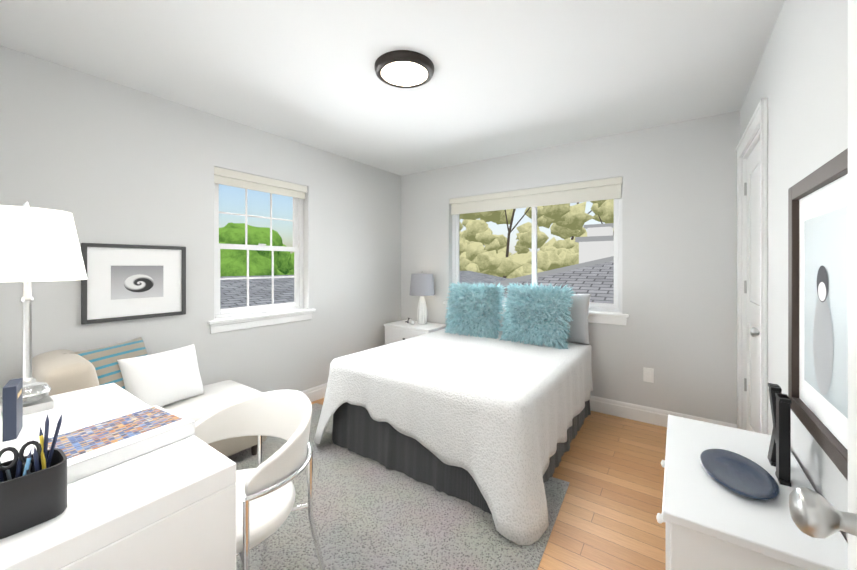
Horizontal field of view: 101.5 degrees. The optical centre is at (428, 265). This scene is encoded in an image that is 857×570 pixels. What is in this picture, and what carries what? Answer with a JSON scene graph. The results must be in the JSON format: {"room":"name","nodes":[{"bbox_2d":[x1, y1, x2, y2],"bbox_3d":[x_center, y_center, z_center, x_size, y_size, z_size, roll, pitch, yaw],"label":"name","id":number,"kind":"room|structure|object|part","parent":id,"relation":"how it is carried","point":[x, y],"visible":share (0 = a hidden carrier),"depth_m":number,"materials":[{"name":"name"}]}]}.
{"room":"bedroom","nodes":[
{"label":"bedroom","id":0,"kind":"room"},
{"bbox_2d":[0,45,400,403],"bbox_3d":[-1.439,0.080,3.032,0.150,2.440,3.560,0,0,35],"label":"wall","id":1,"kind":"structure","parent":0,"point":[102,161],"depth_m":2.47,"materials":[{"name":"white paint"}]},
{"bbox_2d":[81,243,185,324],"bbox_3d":[-1.876,0.105,2.263,0.028,0.477,0.530,0,0,35],"label":"picture frame","id":2,"kind":"object","parent":1,"relation":"attached to","point":[121,282],"visible":1,"depth_m":2.23,"materials":[{"name":"grey"}]},
{"bbox_2d":[111,266,162,299],"bbox_3d":[-1.876,0.105,2.263,0.002,0.210,0.270,0,0,35],"label":"photo","id":3,"kind":"object","parent":2,"relation":"attached to","point":[127,282],"depth_m":2.26,"materials":[{"name":"grey paper"}]},
{"bbox_2d":[214,166,306,198],"bbox_3d":[-1.411,-0.693,3.005,0.058,0.121,0.822,0,0,35],"label":"window blind","id":4,"kind":"object","parent":1,"relation":"attached to","point":[227,177],"visible":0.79,"depth_m":2.94,"materials":[{"name":"white fabric"}]},
{"bbox_2d":[207,183,315,333],"bbox_3d":[-1.417,-0.123,3.010,0.180,1.265,0.930,0,0,35],"label":"window frame","id":5,"kind":"structure","parent":1,"relation":"in","point":[234,318],"depth_m":2.99,"materials":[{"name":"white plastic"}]},
{"bbox_2d":[301,382,327,401],"bbox_3d":[-1.372,1.235,2.984,0.015,0.130,3.560,0,0,35],"label":"baseboard","id":6,"kind":"structure","parent":1,"relation":"attached to","point":[318,392],"depth_m":3.38,"materials":[{"name":"white wood"}]},
{"bbox_2d":[0,0,784,175],"bbox_3d":[-0.061,-1.200,2.052,3.530,0.120,3.860,0,0,35],"label":"ceiling","id":7,"kind":"structure","parent":0,"point":[509,77],"depth_m":1.95,"materials":[{"name":"white paint"}]},
{"bbox_2d":[374,50,433,87],"bbox_3d":[-0.138,-1.120,2.021,0.344,0.040,0.344,0,0,35],"label":"ceiling light","id":8,"kind":"object","parent":7,"relation":"in","point":[404,69],"visible":1,"depth_m":1.96,"materials":[{"name":"brown metal"}]},
{"bbox_2d":[311,397,666,569],"bbox_3d":[-0.061,1.360,2.053,3.530,0.120,3.860,0,0,35],"label":"floor","id":9,"kind":"structure","parent":0,"point":[610,468],"depth_m":1.94,"materials":[{"name":"brown wood"}]},
{"bbox_2d":[32,337,266,456],"bbox_3d":[-1.615,0.876,2.128,0.549,0.847,1.055,0,0,35],"label":"chaise","id":10,"kind":"object","parent":9,"relation":"on","point":[170,380],"visible":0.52,"depth_m":2.06,"materials":[{"name":"beige fabric"}]},
{"bbox_3d":[-1.848,0.739,1.799,0.550,0.573,0.258,0,0,35],"label":"backrest","id":11,"kind":"part","parent":10,"relation":"part of","materials":[{"name":"beige fabric"}]},
{"bbox_2d":[117,344,203,406],"bbox_3d":[-1.633,0.695,2.163,0.140,0.340,0.440,-18,-7,20],"label":"pillow","id":12,"kind":"object","parent":10,"relation":"on","point":[171,378],"depth_m":2.11,"materials":[{"name":"white fabric"}]},
{"bbox_2d":[162,380,262,421],"bbox_3d":[-1.550,0.938,2.219,0.550,0.155,0.835,0,0,35],"label":"cushion","id":13,"kind":"object","parent":10,"relation":"on","point":[214,396],"depth_m":2.25,"materials":[{"name":"white fabric"}]},
{"bbox_2d":[228,403,569,569],"bbox_3d":[-0.710,1.288,1.753,2.374,0.022,2.355,0,0,35],"label":"rug","id":14,"kind":"object","parent":9,"relation":"on","point":[369,514],"visible":0.31,"depth_m":1.72,"materials":[{"name":"grey carpet"}]},
{"bbox_2d":[0,202,235,569],"bbox_3d":[-1.161,0.519,1.069,1.162,1.517,0.562,0,0,35],"label":"desk","id":15,"kind":"object","parent":14,"relation":"on","point":[112,476],"visible":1,"depth_m":0.91,"materials":[{"name":"white paint"}]},
{"bbox_2d":[2,378,22,441],"bbox_3d":[-1.331,0.458,1.121,0.114,0.165,0.050,0,0,35],"label":"book","id":16,"kind":"object","parent":15,"relation":"on","point":[12,392],"depth_m":1.09,"materials":[{"name":"blue paper"}]},
{"bbox_2d":[0,414,66,538],"bbox_3d":[-0.863,0.435,0.752,0.114,0.211,0.114,0,0,35],"label":"pen cup","id":17,"kind":"object","parent":15,"relation":"on","point":[33,487],"depth_m":0.73,"materials":[{"name":"black plastic"}]},
{"bbox_2d":[0,202,86,414],"bbox_3d":[-1.503,0.150,1.310,0.324,0.780,0.324,0,0,35],"label":"lamp","id":18,"kind":"object","parent":15,"relation":"on","point":[37,244],"depth_m":1.28,"materials":[{"name":"white fabric"}]},
{"bbox_2d":[34,405,194,483],"bbox_3d":[-0.932,0.518,1.052,0.285,0.044,0.325,0,0,35],"label":"book","id":19,"kind":"object","parent":15,"relation":"on","point":[97,449],"depth_m":1.01,"materials":[{"name":"white paper"}]},
{"bbox_2d":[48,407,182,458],"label":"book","id":20,"kind":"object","parent":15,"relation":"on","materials":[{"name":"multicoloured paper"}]},
{"bbox_2d":[194,390,324,569],"bbox_3d":[-0.672,0.903,1.273,0.600,0.752,0.481,0,0,35],"label":"chair","id":21,"kind":"object","parent":14,"relation":"on","point":[265,495],"visible":0.65,"depth_m":1.31,"materials":[{"name":"white leather"}]},
{"bbox_3d":[-0.666,0.981,1.282,0.600,0.596,0.445,0,0,35],"label":"frame","id":22,"kind":"part","parent":21,"relation":"part of","materials":[{"name":"silver metal"}]},
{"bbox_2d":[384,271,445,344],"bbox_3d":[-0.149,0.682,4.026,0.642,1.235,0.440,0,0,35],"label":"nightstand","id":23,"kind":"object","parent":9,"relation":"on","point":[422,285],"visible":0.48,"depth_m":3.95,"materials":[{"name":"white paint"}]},
{"bbox_2d":[409,271,434,323],"bbox_3d":[-0.074,0.370,4.062,0.296,0.610,0.296,0,0,35],"label":"lamp","id":24,"kind":"object","parent":23,"relation":"on","point":[421,285],"depth_m":3.97,"materials":[{"name":"white ceramic"}]},
{"bbox_2d":[314,281,592,544],"bbox_3d":[0.319,0.721,2.786,1.695,1.159,1.878,0,0,35],"label":"bed","id":25,"kind":"object","parent":9,"relation":"on","point":[471,404],"visible":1,"depth_m":2.21,"materials":[{"name":"white fabric"}]},
{"bbox_2d":[656,383,847,569],"bbox_3d":[1.084,0.869,1.263,0.424,0.862,0.826,0,0,35],"label":"chest","id":26,"kind":"object","parent":9,"relation":"on","point":[727,491],"visible":0.98,"depth_m":1.08,"materials":[{"name":"white paint"}]},
{"bbox_3d":[1.058,0.714,1.202,0.196,0.022,0.312,0,0,35],"label":"plate","id":27,"kind":"part","parent":26,"relation":"part of","materials":[{"name":"blue ceramic"}]},
{"bbox_2d":[401,110,739,423],"bbox_3d":[1.014,0.080,3.564,3.230,2.440,0.150,0,0,35],"label":"wall","id":28,"kind":"structure","parent":0,"point":[677,332],"depth_m":2.87,"materials":[{"name":"white paint"}]},
{"bbox_2d":[449,177,621,214],"bbox_3d":[0.971,-0.678,3.548,1.752,0.181,0.058,0,0,35],"label":"window blind","id":29,"kind":"object","parent":28,"relation":"attached to","point":[598,190],"visible":0.88,"depth_m":3.43,"materials":[{"name":"white fabric"}]},
{"bbox_2d":[443,185,628,324],"bbox_3d":[0.976,-0.130,3.554,1.860,1.280,0.180,0,0,35],"label":"window frame","id":30,"kind":"structure","parent":28,"relation":"in","point":[607,313],"depth_m":3.14,"materials":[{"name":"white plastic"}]},
{"bbox_2d":[643,367,653,382],"bbox_3d":[1.819,0.905,2.894,0.072,0.116,0.009,0,0,35],"label":"electrical outlet","id":31,"kind":"object","parent":28,"relation":"attached to","point":[648,374],"visible":1,"depth_m":2.89,"materials":[{"name":"white plastic"}]},
{"bbox_2d":[589,396,736,427],"bbox_3d":[0.978,1.235,3.489,3.200,0.130,0.015,0,0,35],"label":"baseboard","id":32,"kind":"structure","parent":28,"relation":"attached to","point":[650,415],"depth_m":2.93,"materials":[{"name":"white"}]},
{"bbox_2d":[740,0,847,542],"bbox_3d":[1.316,0.085,1.073,0.150,2.450,3.560,0,0,35],"label":"wall","id":33,"kind":"structure","parent":0,"point":[800,80],"depth_m":1.34,"materials":[{"name":"white paint"}]},
{"bbox_2d":[736,98,767,434],"bbox_3d":[2.038,0.220,2.153,0.164,2.160,0.956,0,0,35],"label":"door","id":34,"kind":"structure","parent":33,"relation":"attached to","point":[752,289],"depth_m":2.24,"materials":[{"name":"white wood"}]},
{"bbox_2d":[788,148,847,480],"bbox_3d":[1.192,0.120,1.058,0.035,0.820,0.620,0,0,35],"label":"picture frame","id":35,"kind":"object","parent":33,"relation":"attached to","point":[818,297],"visible":0.77,"depth_m":1.06,"materials":[{"name":"brown metal"}]},
{"bbox_2d":[804,206,847,418],"bbox_3d":[1.192,0.120,1.057,0.002,0.550,0.380,0,0,35],"label":"photo","id":36,"kind":"object","parent":35,"relation":"attached to","point":[825,230],"depth_m":1.03},
{"bbox_2d":[789,0,856,569],"bbox_3d":[0.425,0.279,0.242,0.130,2.018,0.852,0,0,35],"label":"entry door","id":37,"kind":"structure","parent":33,"relation":"in","point":[814,514],"depth_m":0.55,"materials":[{"name":"white wood"}]},
{"label":"outside","id":38,"kind":"structure","parent":0,"visible":0},
{"bbox_2d":[219,199,613,308],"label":"outdoor scenery","id":39,"kind":"structure","parent":38,"point":[575,245],"depth_m":13.78,"materials":[{"name":"green plant"}]}
]}

